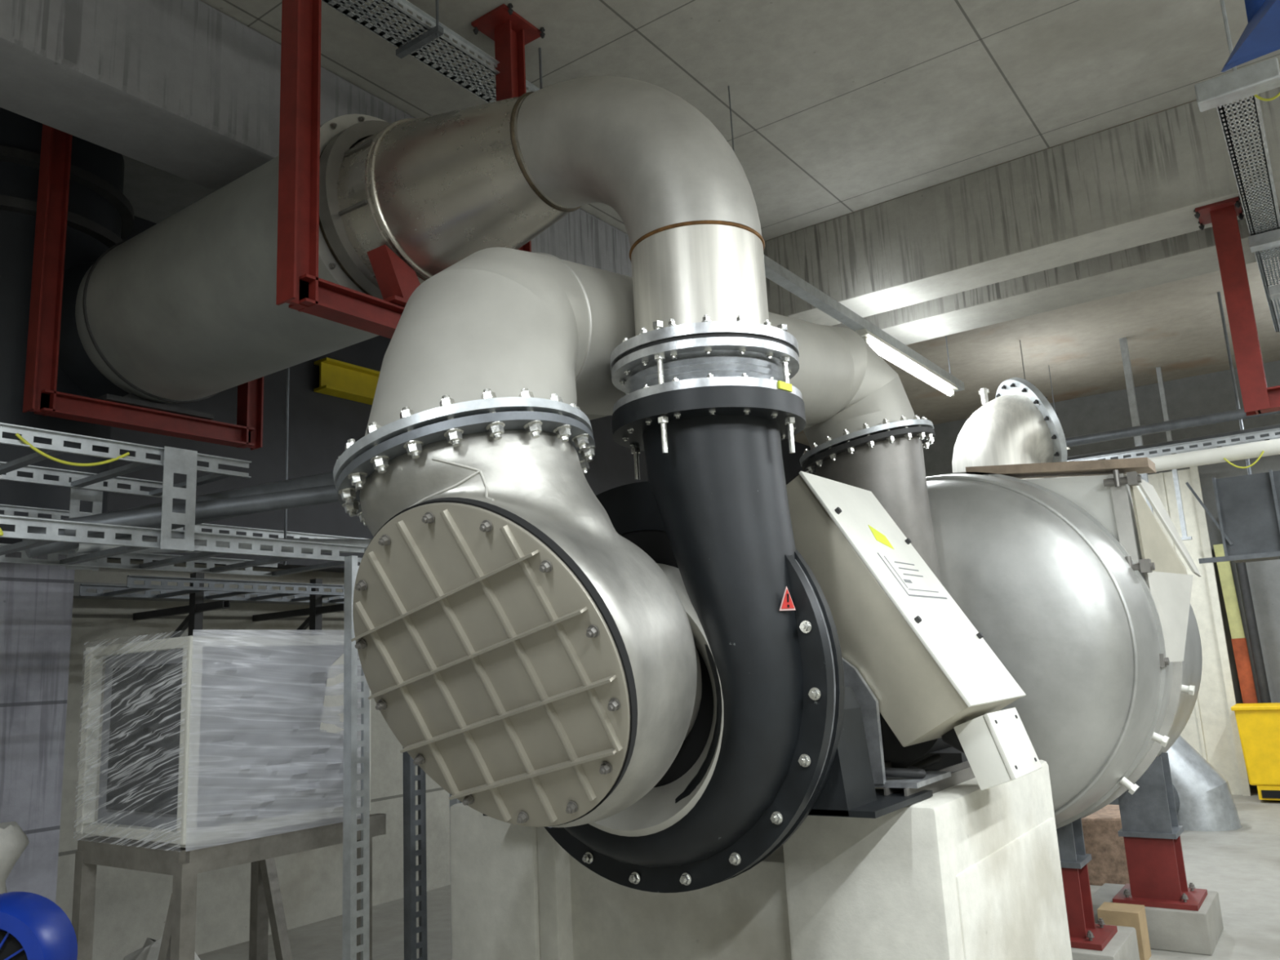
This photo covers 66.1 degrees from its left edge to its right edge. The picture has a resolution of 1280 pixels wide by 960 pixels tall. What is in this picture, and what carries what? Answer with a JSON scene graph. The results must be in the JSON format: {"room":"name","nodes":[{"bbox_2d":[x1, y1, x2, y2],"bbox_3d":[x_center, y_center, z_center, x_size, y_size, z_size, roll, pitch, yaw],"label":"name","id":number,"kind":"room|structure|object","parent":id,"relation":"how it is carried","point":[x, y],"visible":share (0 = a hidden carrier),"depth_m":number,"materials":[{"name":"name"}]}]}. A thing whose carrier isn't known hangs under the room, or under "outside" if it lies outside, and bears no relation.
{"room":"mechanical room","nodes":[
{"label":"mechanical room","id":0,"kind":"room"},
{"bbox_2d":[0,422,251,497],"bbox_3d":[-2.111,-0.085,3.302,0.570,0.062,1.420,-11,-13,34],"label":"cable tray","id":1,"kind":"object","parent":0,"point":[23,464],"visible":0.86,"depth_m":3.52,"materials":[{"name":"metal"}]},
{"bbox_2d":[15,432,129,466],"bbox_3d":[-1.837,-0.086,3.197,0.012,0.081,0.356,-11,-13,34],"label":"cable","id":2,"kind":"object","parent":1,"relation":"attached to","point":[17,434],"visible":1,"depth_m":3.17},
{"bbox_2d":[160,446,197,552],"bbox_3d":[-1.631,0.069,3.459,0.044,0.360,0.120,-11,-13,34],"label":"support bracket","id":3,"kind":"object","parent":1,"relation":"attached to","point":[176,460],"visible":1,"depth_m":3.45,"materials":[{"name":"metal"}]},
{"bbox_2d":[0,515,366,577],"bbox_3d":[-1.956,0.235,3.481,0.620,0.066,1.968,-11,-13,34],"label":"cable tray","id":4,"kind":"object","parent":3,"relation":"attached to","point":[166,562],"visible":0.93,"depth_m":3.66,"materials":[{"name":"metal"}]},
{"bbox_2d":[0,527,3,536],"bbox_3d":[-1.944,0.153,2.975,0.017,0.032,0.035,-11,-13,34],"label":"cable","id":5,"kind":"object","parent":4,"relation":"attached to","point":[1,530],"visible":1,"depth_m":2.98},
{"bbox_2d":[66,477,103,571],"bbox_3d":[-2.179,0.173,3.847,0.044,0.360,0.120,-11,-13,34],"label":"upright","id":6,"kind":"object","parent":4,"relation":"attached to","point":[77,495],"visible":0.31,"depth_m":3.84,"materials":[{"name":"metal"}]},
{"bbox_2d":[22,471,334,557],"bbox_3d":[-1.654,0.099,3.925,1.375,0.466,0.110,6,-14,-39],"label":"conduit","id":7,"kind":"object","parent":4,"relation":"on","point":[326,478],"visible":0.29,"depth_m":3.87,"materials":[{"name":"metal"}]},
{"bbox_2d":[63,484,338,536],"bbox_3d":[-1.529,0.100,3.723,1.121,0.259,0.070,2,-12,-26],"label":"pipe","id":8,"kind":"object","parent":4,"relation":"on","point":[240,505],"visible":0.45,"depth_m":3.69,"materials":[{"name":"metal"}]},
{"bbox_2d":[75,536,371,552],"bbox_3d":[-1.587,0.264,3.977,1.228,0.110,0.060,7,-15,-42],"label":"conduit","id":9,"kind":"object","parent":4,"relation":"on","point":[82,548],"visible":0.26,"depth_m":3.90,"materials":[{"name":"metal"}]},
{"bbox_2d":[0,504,370,539],"bbox_3d":[-2.159,0.213,4.524,0.020,0.054,3.000,-11,-13,34],"label":"channel","id":10,"kind":"object","parent":3,"relation":"attached to","point":[8,509],"visible":0.29,"depth_m":4.71,"materials":[{"name":"metal"}]},
{"bbox_2d":[55,558,450,959],"bbox_3d":[-1.608,0.973,8.179,0.250,4.450,18.500,-11,-13,34],"label":"wall","id":11,"kind":"structure","parent":0,"point":[131,906],"depth_m":6.14,"materials":[{"name":"concrete"}]},
{"bbox_2d":[0,551,75,903],"bbox_3d":[-3.318,1.529,4.913,0.500,2.300,0.600,-11,-13,34],"label":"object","id":12,"kind":"structure","parent":11,"relation":"attached to","point":[36,600],"depth_m":4.95,"materials":[{"name":"concrete"}]},
{"bbox_2d":[133,572,230,638],"bbox_3d":[-2.651,0.858,5.653,0.950,0.613,0.050,-11,-13,34],"label":"wall bracket","id":13,"kind":"object","parent":11,"relation":"attached to","point":[195,610],"visible":0.7,"depth_m":5.58,"materials":[{"name":"black metal"}]},
{"bbox_2d":[252,578,344,635],"bbox_3d":[-2.184,0.958,6.295,0.950,0.613,0.050,-11,-13,34],"label":"wall bracket","id":14,"kind":"object","parent":11,"relation":"attached to","point":[316,610],"visible":0.65,"depth_m":6.22,"materials":[{"name":"black metal"}]},
{"bbox_2d":[73,575,344,604],"bbox_3d":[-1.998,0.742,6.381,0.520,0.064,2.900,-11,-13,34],"label":"cable tray","id":15,"kind":"object","parent":14,"relation":"attached to","point":[118,591],"visible":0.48,"depth_m":5.65,"materials":[{"name":"metal"}]},
{"bbox_2d":[106,215,810,572],"bbox_3d":[0.001,0.090,10.273,0.240,2.089,11.480,-11,-13,34],"label":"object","id":16,"kind":"structure","parent":11,"relation":"attached to","point":[321,425],"depth_m":6.78,"materials":[{"name":"grey metal"}]},
{"bbox_2d":[0,0,632,277],"bbox_3d":[-2.544,-1.833,3.582,0.480,0.590,9.330,-11,-13,34],"label":"ceiling beam","id":17,"kind":"structure","parent":0,"point":[185,89],"depth_m":4.09,"materials":[{"name":"concrete"}]},
{"bbox_2d":[283,367,288,564],"bbox_3d":[-1.662,-0.476,4.643,0.012,1.760,0.012,-11,-13,34],"label":"rod","id":18,"kind":"object","parent":17,"relation":"hanging from","point":[287,369],"visible":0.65,"depth_m":4.58,"materials":[{"name":"metal"}]},
{"bbox_2d":[121,0,1279,446],"bbox_3d":[2.063,-2.015,5.975,11.200,0.200,18.500,-11,-13,34],"label":"ceiling","id":19,"kind":"structure","parent":0,"point":[839,108],"depth_m":5.13,"materials":[{"name":"concrete"}]},
{"bbox_2d":[22,124,263,450],"bbox_3d":[-2.441,-1.041,5.003,0.237,1.634,1.310,-11,-13,34],"label":"frame","id":20,"kind":"object","parent":19,"relation":"hanging from","point":[131,411],"visible":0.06,"depth_m":4.62,"materials":[{"name":"red metal"}]},
{"bbox_2d":[75,114,391,403],"bbox_3d":[-1.701,-0.911,4.447,1.890,0.856,0.856,-11,-13,34],"label":"pipe","id":21,"kind":"object","parent":20,"relation":"hanging from","point":[183,309],"visible":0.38,"depth_m":4.13,"materials":[{"name":"silver metal"}]},
{"bbox_2d":[0,107,133,555],"bbox_3d":[-3.151,-0.732,5.000,1.313,2.130,1.120,-6,-11,13],"label":"duct","id":22,"kind":"object","parent":21,"relation":"attached to","point":[100,217],"visible":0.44,"depth_m":4.72,"materials":[{"name":"black metal"}]},
{"bbox_2d":[275,0,545,338],"bbox_3d":[-0.871,-1.329,3.883,0.237,1.654,1.350,-11,-13,34],"label":"frame","id":23,"kind":"object","parent":19,"relation":"hanging from","point":[299,284],"visible":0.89,"depth_m":3.43,"materials":[{"name":"red metal"}]},
{"bbox_2d":[395,0,443,58],"bbox_3d":[-0.933,-1.959,4.157,0.260,0.290,0.030,-11,-13,34],"label":"hanger","id":24,"kind":"object","parent":19,"relation":"hanging from","point":[437,31],"visible":1,"depth_m":4.11,"materials":[{"name":"metal"}]},
{"bbox_2d":[321,0,540,102],"bbox_3d":[-0.904,-1.873,4.197,0.205,0.054,1.820,-11,-13,34],"label":"cable tray","id":25,"kind":"object","parent":24,"relation":"hanging from","point":[423,54],"visible":0.61,"depth_m":4.18,"materials":[{"name":"metal"}]},
{"bbox_2d":[538,47,542,88],"bbox_3d":[-0.554,-1.878,4.679,0.260,0.290,0.030,-11,-13,34],"label":"hanger","id":26,"kind":"object","parent":19,"relation":"hanging from","point":[540,48],"visible":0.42,"depth_m":4.62,"materials":[{"name":"metal"}]},
{"bbox_2d":[728,85,964,396],"bbox_3d":[1.397,-1.315,6.195,0.100,1.021,3.550,-11,-13,34],"label":"lamp","id":27,"kind":"object","parent":19,"relation":"hanging from","point":[884,344],"visible":0.68,"depth_m":6.06,"materials":[{"name":"metal"}]},
{"bbox_2d":[862,336,869,345],"bbox_3d":[1.378,-0.859,6.045,0.040,0.070,0.040,-11,-13,34],"label":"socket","id":28,"kind":"object","parent":27,"relation":"attached to","point":[865,338],"depth_m":6.03,"materials":[{"name":"ceramic"}]},
{"bbox_2d":[1019,340,1025,379],"bbox_3d":[3.516,-1.109,9.178,0.100,0.374,0.033,-11,-13,34],"label":"rod","id":29,"kind":"object","parent":19,"relation":"hanging from","point":[1020,340],"depth_m":9.36,"materials":[{"name":"metal"}]},
{"bbox_2d":[1048,365,1055,412],"bbox_3d":[4.145,-0.919,10.030,0.100,0.479,0.038,-11,-13,34],"label":"rod","id":30,"kind":"object","parent":19,"relation":"hanging from","point":[1048,366],"depth_m":10.23,"materials":[{"name":"metal"}]},
{"bbox_2d":[1119,337,1153,513],"bbox_3d":[4.727,-0.351,9.326,0.120,2.070,0.080,-11,-13,34],"label":"rod","id":31,"kind":"object","parent":19,"relation":"hanging from","point":[1123,341],"visible":0.42,"depth_m":9.39,"materials":[{"name":"metal"}]},
{"bbox_2d":[1155,366,1192,540],"bbox_3d":[5.624,-0.291,10.409,0.120,1.870,0.080,-11,-13,34],"label":"rod","id":32,"kind":"object","parent":19,"relation":"hanging from","point":[1184,536],"visible":0.68,"depth_m":10.34,"materials":[{"name":"metal"}]},
{"bbox_2d":[1185,291,1279,564],"bbox_3d":[5.529,-0.518,8.121,1.859,2.280,0.840,-11,-13,34],"label":"duct","id":33,"kind":"object","parent":19,"relation":"hanging from","point":[1248,506],"visible":1,"depth_m":7.98,"materials":[{"name":"grey metal"}]},
{"bbox_2d":[1194,0,1279,111],"bbox_3d":[2.481,-1.937,4.165,0.300,0.680,0.100,-11,-13,34],"label":"light fixture","id":34,"kind":"object","parent":19,"relation":"attached to","point":[1236,85],"visible":1,"depth_m":4.08,"materials":[{"name":"metal"}]},
{"bbox_2d":[1216,93,1279,332],"bbox_3d":[3.686,-1.399,5.773,0.155,0.059,3.980,-11,-13,34],"label":"cable tray","id":35,"kind":"object","parent":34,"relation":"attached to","point":[1221,111],"visible":0.82,"depth_m":4.88,"materials":[{"name":"metal"}]},
{"bbox_2d":[1248,228,1279,299],"bbox_3d":[3.679,-1.160,5.455,0.450,0.660,0.100,-11,-13,34],"label":"tray outrigger","id":36,"kind":"object","parent":35,"relation":"hanging from","point":[1270,239],"visible":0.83,"depth_m":5.54,"materials":[{"name":"metal"}]},
{"bbox_2d":[1253,92,1279,101],"bbox_3d":[2.619,-1.612,4.073,0.160,0.073,0.024,-13,-15,42],"label":"cable","id":37,"kind":"object","parent":34,"relation":"attached to","point":[1257,96],"visible":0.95,"depth_m":4.09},
{"bbox_2d":[197,790,1279,959],"bbox_3d":[2.302,2.545,5.096,11.200,0.200,18.500,-11,-13,34],"label":"floor","id":38,"kind":"structure","parent":0,"point":[1242,864],"depth_m":6.30,"materials":[{"name":"concrete"}]},
{"bbox_2d":[0,891,77,959],"bbox_3d":[-1.792,1.679,2.692,0.395,1.010,0.274,-5,-11,10],"label":"blue blower","id":39,"kind":"object","parent":38,"relation":"on","point":[33,926],"visible":1,"depth_m":2.73,"materials":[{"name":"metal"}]},
{"bbox_2d":[122,937,199,959],"bbox_3d":[-2.297,2.414,4.704,0.614,0.403,0.431,-11,-13,34],"label":"plastic bag","id":40,"kind":"object","parent":38,"relation":"on","point":[150,949],"visible":0.45,"depth_m":4.68,"materials":[{"name":"plastic"}]},
{"bbox_2d":[71,813,386,959],"bbox_3d":[-1.574,1.873,3.797,0.758,1.025,0.872,-11,-13,34],"label":"stand","id":41,"kind":"object","parent":38,"relation":"on","point":[178,940],"visible":0.69,"depth_m":3.67,"materials":[{"name":"metal"}]},
{"bbox_2d":[73,629,370,852],"bbox_3d":[-1.636,0.995,3.909,0.795,0.745,0.833,-11,-13,34],"label":"crate","id":42,"kind":"object","parent":41,"relation":"on","point":[214,735],"visible":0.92,"depth_m":3.66,"materials":[{"name":"grey plastic"}]},
{"bbox_2d":[342,555,369,959],"bbox_3d":[-1.054,1.301,3.656,0.045,2.040,0.085,-11,-13,34],"label":"post","id":43,"kind":"object","parent":38,"relation":"on","point":[349,948],"visible":0.79,"depth_m":3.67,"materials":[{"name":"metal"}]},
{"bbox_2d":[402,746,427,959],"bbox_3d":[-0.948,1.388,4.138,0.045,2.040,0.085,-11,-13,34],"label":"post","id":44,"kind":"object","parent":38,"relation":"on","point":[410,868],"visible":0.49,"depth_m":4.08,"materials":[{"name":"metal"}]},
{"bbox_2d":[448,793,462,959],"bbox_3d":[-0.767,1.378,4.136,0.045,2.040,0.050,-11,-13,34],"label":"post","id":45,"kind":"object","parent":38,"relation":"on","point":[452,802],"visible":0.02,"depth_m":4.11,"materials":[{"name":"metal"}]},
{"bbox_2d":[483,385,933,893],"bbox_3d":[0.006,0.547,3.135,1.500,1.377,0.823,-11,-13,34],"label":"casing","id":46,"kind":"structure","parent":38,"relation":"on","point":[776,739],"depth_m":2.69,"materials":[{"name":"black metal"}]},
{"bbox_2d":[335,387,702,827],"bbox_3d":[-0.264,0.354,2.566,0.886,1.062,0.950,-9,-12,28],"label":"suction elbow","id":47,"kind":"object","parent":46,"relation":"attached to","point":[532,660],"visible":0.99,"depth_m":2.27,"materials":[{"name":"silver metal"}]},
{"bbox_2d":[333,247,933,488],"bbox_3d":[0.257,-0.339,3.650,0.709,1.077,3.155,-11,-14,36],"label":"pipe","id":48,"kind":"object","parent":47,"relation":"on","point":[504,321],"visible":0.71,"depth_m":2.66,"materials":[{"name":"silver metal"}]},
{"bbox_2d":[611,320,802,479],"bbox_3d":[0.204,-0.225,2.957,0.572,0.378,0.566,-11,-13,34],"label":"expansion joint","id":49,"kind":"object","parent":46,"relation":"attached to","point":[692,367],"visible":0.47,"depth_m":2.75,"materials":[{"name":"metal"}]},
{"bbox_2d":[337,75,799,385],"bbox_3d":[-0.281,-0.850,3.406,1.670,1.287,0.656,-11,-13,34],"label":"pipe","id":50,"kind":"object","parent":49,"relation":"on","point":[439,190],"visible":0.78,"depth_m":3.15,"materials":[{"name":"metal"}]},
{"bbox_2d":[449,760,1072,959],"bbox_3d":[0.442,1.700,3.725,1.970,1.130,1.280,-11,-13,34],"label":"plinth","id":51,"kind":"object","parent":38,"relation":"on","point":[964,871],"visible":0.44,"depth_m":3.19,"materials":[{"name":"concrete"}]},
{"bbox_2d":[842,657,975,795],"bbox_3d":[0.768,0.807,3.521,0.780,0.530,1.350,-11,-13,34],"label":"base frame","id":52,"kind":"object","parent":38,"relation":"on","point":[895,767],"visible":0.32,"depth_m":3.03,"materials":[{"name":"silver metal"}]},
{"bbox_2d":[786,471,1026,746],"bbox_3d":[0.821,0.417,3.300,0.687,0.877,0.584,-11,-13,34],"label":"guard","id":53,"kind":"object","parent":52,"relation":"attached to","point":[930,672],"visible":0.94,"depth_m":3.08,"materials":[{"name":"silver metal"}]},
{"bbox_2d":[942,707,1041,790],"bbox_3d":[1.075,0.835,3.075,0.257,0.222,0.304,-11,-13,34],"label":"box","id":54,"kind":"object","parent":52,"relation":"attached to","point":[997,748],"visible":0.98,"depth_m":2.95,"materials":[{"name":"grey metal"}]},
{"bbox_2d":[1071,923,1139,959],"bbox_3d":[2.025,2.282,4.715,0.580,0.199,0.540,-11,-13,34],"label":"pad","id":55,"kind":"object","parent":38,"relation":"on","point":[1123,945],"visible":0.37,"depth_m":4.52,"materials":[{"name":"concrete"}]},
{"bbox_2d":[1081,804,1129,885],"bbox_3d":[3.151,2.503,6.785,0.613,0.444,0.621,-11,-13,34],"label":"block","id":56,"kind":"object","parent":38,"relation":"on","point":[1108,864],"visible":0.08,"depth_m":6.50,"materials":[{"name":"stone"}]},
{"bbox_2d":[1097,902,1151,959],"bbox_3d":[2.450,2.290,4.978,0.190,0.240,0.180,-11,-13,34],"label":"wooden stool","id":57,"kind":"object","parent":38,"relation":"on","point":[1130,915],"visible":0.58,"depth_m":4.93,"materials":[{"name":"beige wood"}]},
{"bbox_2d":[1091,883,1223,955],"bbox_3d":[2.778,2.358,5.315,0.580,0.199,0.540,-11,-13,34],"label":"pad","id":58,"kind":"object","parent":38,"relation":"on","point":[1190,931],"visible":0.61,"depth_m":5.04,"materials":[{"name":"concrete"}]},
{"bbox_2d":[841,469,1207,951],"bbox_3d":[2.047,1.145,5.392,1.977,2.297,2.330,-11,-13,34],"label":"tank","id":59,"kind":"object","parent":58,"relation":"on","point":[1075,585],"visible":0.62,"depth_m":4.45,"materials":[{"name":"silver metal"}]},
{"bbox_2d":[801,414,942,583],"bbox_3d":[1.106,0.411,4.491,0.648,1.359,0.624,-11,-13,34],"label":"duct","id":60,"kind":"object","parent":59,"relation":"attached to","point":[890,464],"visible":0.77,"depth_m":4.35,"materials":[{"name":"metal"}]},
{"bbox_2d":[951,377,1067,479],"bbox_3d":[2.368,-0.203,6.280,0.687,0.930,0.685,1,-11,-18],"label":"outlet elbow","id":61,"kind":"object","parent":59,"relation":"on","point":[1020,425],"visible":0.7,"depth_m":6.11,"materials":[{"name":"silver metal"}]},
{"bbox_2d":[965,457,1155,479],"bbox_3d":[2.088,-0.051,4.918,0.840,0.135,0.220,-11,-13,34],"label":"plank","id":62,"kind":"object","parent":59,"relation":"on","point":[1144,464],"visible":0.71,"depth_m":4.82,"materials":[{"name":"brown wood"}]},
{"bbox_2d":[1107,734,1241,831],"bbox_3d":[4.372,2.335,8.555,1.271,1.306,0.965,-11,-13,34],"label":"duct","id":63,"kind":"object","parent":38,"relation":"on","point":[1204,801],"visible":0.26,"depth_m":8.24,"materials":[{"name":"metal"}]},
{"bbox_2d":[1213,543,1257,703],"bbox_3d":[6.318,1.937,10.307,0.185,2.553,0.050,-11,-13,34],"label":"marker post","id":64,"kind":"object","parent":38,"relation":"on","point":[1239,643],"visible":0.61,"depth_m":10.36,"materials":[{"name":"orange paint"}]},
{"bbox_2d":[1235,562,1271,702],"bbox_3d":[6.370,1.730,10.177,0.130,2.901,0.088,-11,-13,34],"label":"pole","id":65,"kind":"object","parent":38,"relation":"on","point":[1248,606],"visible":0.41,"depth_m":10.18,"materials":[{"name":"metal"}]},
{"bbox_2d":[1231,702,1279,799],"bbox_3d":[6.243,2.613,9.510,0.760,0.870,0.540,-11,-13,34],"label":"bin","id":66,"kind":"object","parent":38,"relation":"on","point":[1258,724],"visible":1,"depth_m":9.42,"materials":[{"name":"plastic"}]},
{"bbox_3d":[-2.403,2.052,3.433,0.400,0.620,0.380,-11,-13,34],"label":"concrete block","id":67,"kind":"object","parent":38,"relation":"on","visible":0},
{"bbox_2d":[0,821,29,893],"bbox_3d":[-2.358,1.488,3.478,0.350,0.515,0.303,-11,-13,34],"label":"sack","id":68,"kind":"object","parent":67,"relation":"on","point":[13,840],"visible":0.57,"depth_m":3.48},
{"bbox_2d":[585,208,1279,420],"bbox_3d":[2.698,-1.497,6.748,11.200,0.590,0.490,-11,-13,34],"label":"beam","id":69,"kind":"structure","parent":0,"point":[1193,254],"depth_m":6.51,"materials":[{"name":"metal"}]},
{"bbox_2d":[763,87,1279,325],"bbox_3d":[2.249,-1.592,6.130,11.200,0.590,0.410,-11,-13,34],"label":"beam","id":70,"kind":"structure","parent":0,"point":[1141,181],"depth_m":5.88,"materials":[{"name":"concrete"}]},
{"bbox_2d":[1193,196,1279,416],"bbox_3d":[3.682,-1.013,4.956,1.406,1.163,0.240,-11,-13,34],"label":"frame","id":71,"kind":"object","parent":70,"relation":"hanging from","point":[1257,397],"visible":1,"depth_m":5.23,"materials":[{"name":"red metal"}]},
{"bbox_2d":[922,360,1279,790],"bbox_3d":[6.384,1.031,10.649,10.400,4.450,0.200,-11,-13,34],"label":"wall","id":72,"kind":"structure","parent":0,"point":[1211,393],"depth_m":10.87,"materials":[{"name":"concrete"}]},
{"bbox_2d":[313,357,380,404],"bbox_3d":[-2.044,-0.698,7.197,0.140,0.220,0.700,-11,-13,34],"label":"rail","id":73,"kind":"object","parent":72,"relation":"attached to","point":[339,379],"visible":0.66,"depth_m":7.08,"materials":[{"name":"yellow metal"}]},
{"bbox_2d":[1061,438,1279,477],"bbox_3d":[4.639,-0.274,6.638,3.900,0.110,0.110,-11,-13,34],"label":"ceiling pipe","id":74,"kind":"object","parent":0,"point":[1270,447],"visible":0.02,"depth_m":6.97,"materials":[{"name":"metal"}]},
{"bbox_2d":[1223,450,1264,468],"bbox_3d":[4.211,-0.133,6.854,0.250,0.106,0.019,-11,-13,34],"label":"cable","id":75,"kind":"object","parent":74,"relation":"hanging from","point":[1263,451],"visible":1,"depth_m":6.84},
{"bbox_2d":[1065,408,1279,447],"bbox_3d":[4.766,-0.539,7.334,4.400,0.080,0.080,-11,-13,34],"label":"ceiling pipe","id":76,"kind":"object","parent":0,"point":[1238,414],"visible":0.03,"depth_m":7.75,"materials":[{"name":"metal"}]},
{"bbox_2d":[1066,423,1279,461],"bbox_3d":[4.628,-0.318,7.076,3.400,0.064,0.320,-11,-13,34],"label":"cable tray","id":77,"kind":"object","parent":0,"point":[1271,432],"visible":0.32,"depth_m":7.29,"materials":[{"name":"metal"}]},
{"bbox_2d":[1147,466,1250,795],"bbox_3d":[5.209,1.687,10.902,2.210,3.380,0.300,-11,-13,34],"label":"wall partition","id":78,"kind":"structure","parent":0,"point":[1211,730],"depth_m":10.23,"materials":[{"name":"concrete"}]},
{"bbox_2d":[1221,0,1279,71],"bbox_3d":[1.565,-1.313,2.264,0.258,0.571,0.596,3,-13,-30],"label":"tarpaulin","id":79,"kind":"object","parent":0,"point":[1260,37],"visible":1,"depth_m":2.40,"materials":[{"name":"blue plastic"}]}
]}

